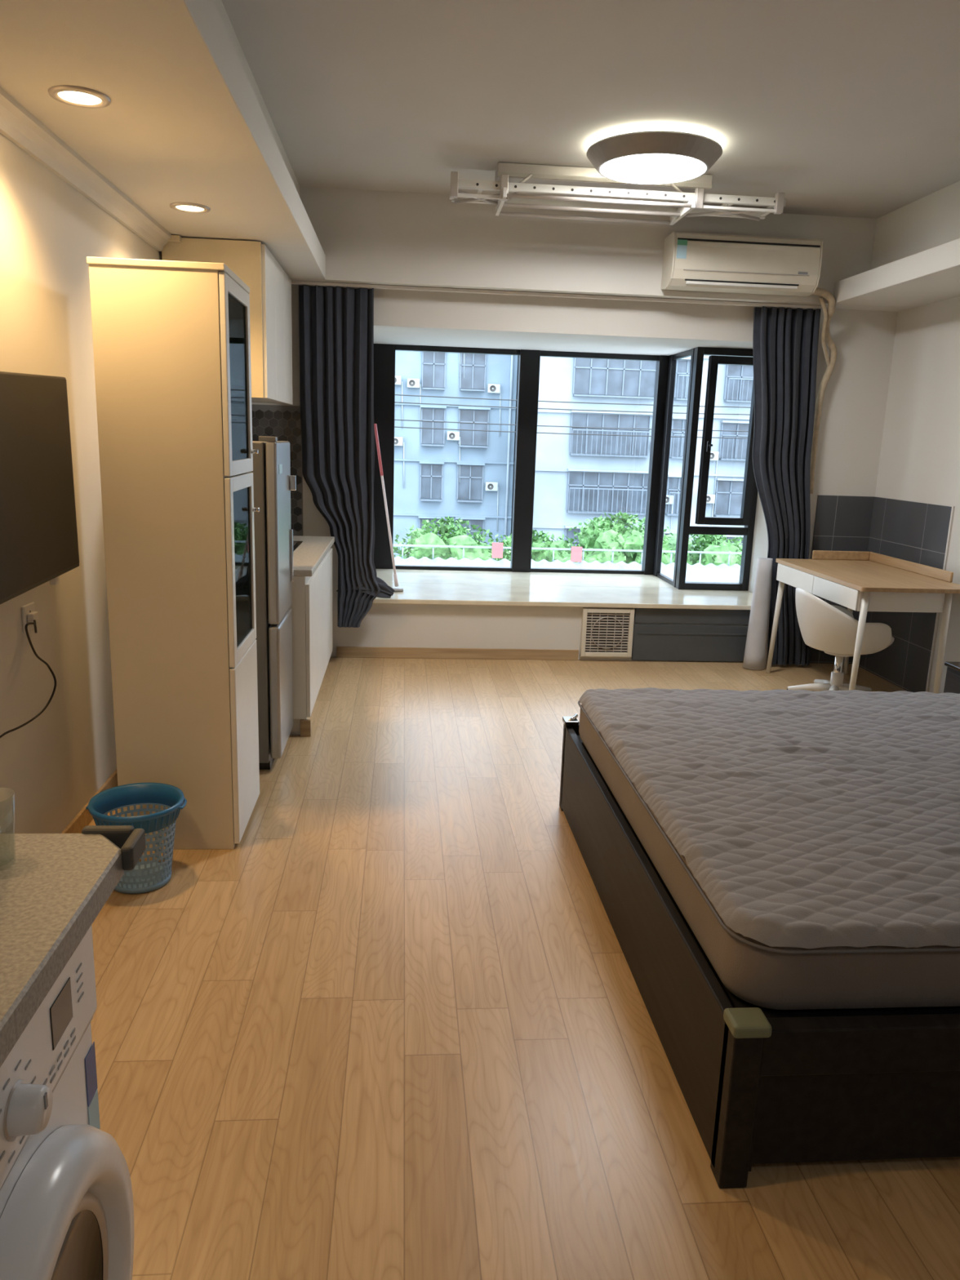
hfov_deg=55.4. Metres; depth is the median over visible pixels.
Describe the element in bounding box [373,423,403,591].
mop
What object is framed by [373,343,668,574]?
window
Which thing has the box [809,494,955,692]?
wall tiles
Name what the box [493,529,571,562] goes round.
street tree
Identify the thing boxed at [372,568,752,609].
window sill
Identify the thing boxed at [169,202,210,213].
recessed light
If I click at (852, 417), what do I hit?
wall
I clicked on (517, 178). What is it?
drying rack
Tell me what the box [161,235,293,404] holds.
upper cabinet
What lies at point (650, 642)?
wall panel
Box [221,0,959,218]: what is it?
ceiling
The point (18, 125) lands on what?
crown molding
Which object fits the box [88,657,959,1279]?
floor
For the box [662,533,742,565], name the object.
street tree
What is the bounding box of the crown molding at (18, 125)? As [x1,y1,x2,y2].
[0,87,171,251]
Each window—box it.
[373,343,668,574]
[652,348,694,586]
[675,346,757,591]
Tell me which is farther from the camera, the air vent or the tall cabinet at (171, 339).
the air vent
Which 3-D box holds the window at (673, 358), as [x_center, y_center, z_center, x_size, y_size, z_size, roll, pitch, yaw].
[1.538,-1.343,7.203,0.060,1.772,0.650,1,13,-5]
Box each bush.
[392,515,509,560]
[550,511,689,564]
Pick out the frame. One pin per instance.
(758, 1085)
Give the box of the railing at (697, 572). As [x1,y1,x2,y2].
[393,542,742,582]
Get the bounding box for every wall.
[0,133,161,833]
[251,284,897,662]
[373,328,768,592]
[875,296,959,693]
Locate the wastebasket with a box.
[85,782,186,893]
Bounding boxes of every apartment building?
[393,350,517,558]
[511,355,753,551]
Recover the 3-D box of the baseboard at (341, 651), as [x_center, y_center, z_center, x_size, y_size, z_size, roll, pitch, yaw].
[-0.146,0.093,6.325,1.675,0.075,0.014,1,13,-5]
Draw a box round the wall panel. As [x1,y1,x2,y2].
[631,608,750,661]
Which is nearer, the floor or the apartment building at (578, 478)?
the floor
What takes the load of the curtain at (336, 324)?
hanging from the rail at (293, 282)
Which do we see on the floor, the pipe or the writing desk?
the writing desk
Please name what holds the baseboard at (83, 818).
attached to the wall at (51, 766)
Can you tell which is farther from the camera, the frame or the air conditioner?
the air conditioner
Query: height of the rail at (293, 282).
0.020 m
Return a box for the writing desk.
[765,550,959,693]
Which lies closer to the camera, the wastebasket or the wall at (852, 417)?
the wastebasket
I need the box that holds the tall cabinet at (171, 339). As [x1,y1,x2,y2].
[86,256,259,849]
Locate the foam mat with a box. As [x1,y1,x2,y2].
[742,557,773,670]
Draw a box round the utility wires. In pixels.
[394,394,751,438]
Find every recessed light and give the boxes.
[48,84,111,108]
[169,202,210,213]
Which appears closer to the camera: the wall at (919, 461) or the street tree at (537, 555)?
the wall at (919, 461)
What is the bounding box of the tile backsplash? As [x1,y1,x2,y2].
[251,404,302,535]
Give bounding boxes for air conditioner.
[661,231,822,296]
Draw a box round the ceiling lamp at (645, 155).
[586,127,722,184]
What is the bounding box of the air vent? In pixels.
[579,607,634,657]
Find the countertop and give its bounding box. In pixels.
[0,825,145,1067]
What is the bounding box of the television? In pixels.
[0,371,79,737]
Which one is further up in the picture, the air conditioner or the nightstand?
the air conditioner
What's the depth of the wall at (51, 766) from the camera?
3.19 m
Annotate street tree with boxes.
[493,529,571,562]
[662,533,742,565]
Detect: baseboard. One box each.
[61,768,117,833]
[336,646,578,660]
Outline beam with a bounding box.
[289,186,912,311]
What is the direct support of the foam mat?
on the floor
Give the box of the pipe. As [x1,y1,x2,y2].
[809,287,836,493]
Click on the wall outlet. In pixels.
(28, 613)
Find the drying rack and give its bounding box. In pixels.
[449,162,786,225]
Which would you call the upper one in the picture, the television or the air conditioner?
the air conditioner
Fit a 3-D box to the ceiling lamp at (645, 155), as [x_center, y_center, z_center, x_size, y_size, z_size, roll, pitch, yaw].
[0.849,-2.357,4.477,0.656,0.117,0.656,1,13,-5]
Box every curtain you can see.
[298,284,394,627]
[752,306,821,665]
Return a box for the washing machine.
[0,925,133,1279]
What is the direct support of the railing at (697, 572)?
on the ground
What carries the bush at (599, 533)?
on the ground
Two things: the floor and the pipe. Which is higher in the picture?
the pipe
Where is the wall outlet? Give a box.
[21,601,39,633]
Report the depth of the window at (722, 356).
6.80 m
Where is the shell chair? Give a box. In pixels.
[786,587,894,691]
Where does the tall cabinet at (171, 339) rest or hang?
on the floor
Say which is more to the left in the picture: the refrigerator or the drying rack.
the refrigerator
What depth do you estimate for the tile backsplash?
5.91 m
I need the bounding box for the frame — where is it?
[559,713,959,1188]
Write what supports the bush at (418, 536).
on the ground
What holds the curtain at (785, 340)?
hanging from the rail at (293, 282)
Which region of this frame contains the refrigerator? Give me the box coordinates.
[247,435,296,769]
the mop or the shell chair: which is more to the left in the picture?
the mop
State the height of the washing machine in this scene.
0.835 m
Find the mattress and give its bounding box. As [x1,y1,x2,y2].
[577,687,959,1009]
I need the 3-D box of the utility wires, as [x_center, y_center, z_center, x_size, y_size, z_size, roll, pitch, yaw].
[1.638,-6.729,25.873,47.502,1.709,1.032,1,13,-5]
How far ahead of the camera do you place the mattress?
2.41 m
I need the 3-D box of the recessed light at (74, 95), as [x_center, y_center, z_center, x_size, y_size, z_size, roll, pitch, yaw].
[-1.131,-1.534,2.585,0.164,0.008,0.164,1,13,-5]
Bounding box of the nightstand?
[943,661,959,693]
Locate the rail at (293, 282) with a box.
[291,280,827,309]
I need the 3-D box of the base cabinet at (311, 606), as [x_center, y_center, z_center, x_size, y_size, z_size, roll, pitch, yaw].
[-1.254,-0.249,5.166,0.750,1.171,1.480,1,13,-5]
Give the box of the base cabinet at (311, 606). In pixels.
[289,535,334,736]

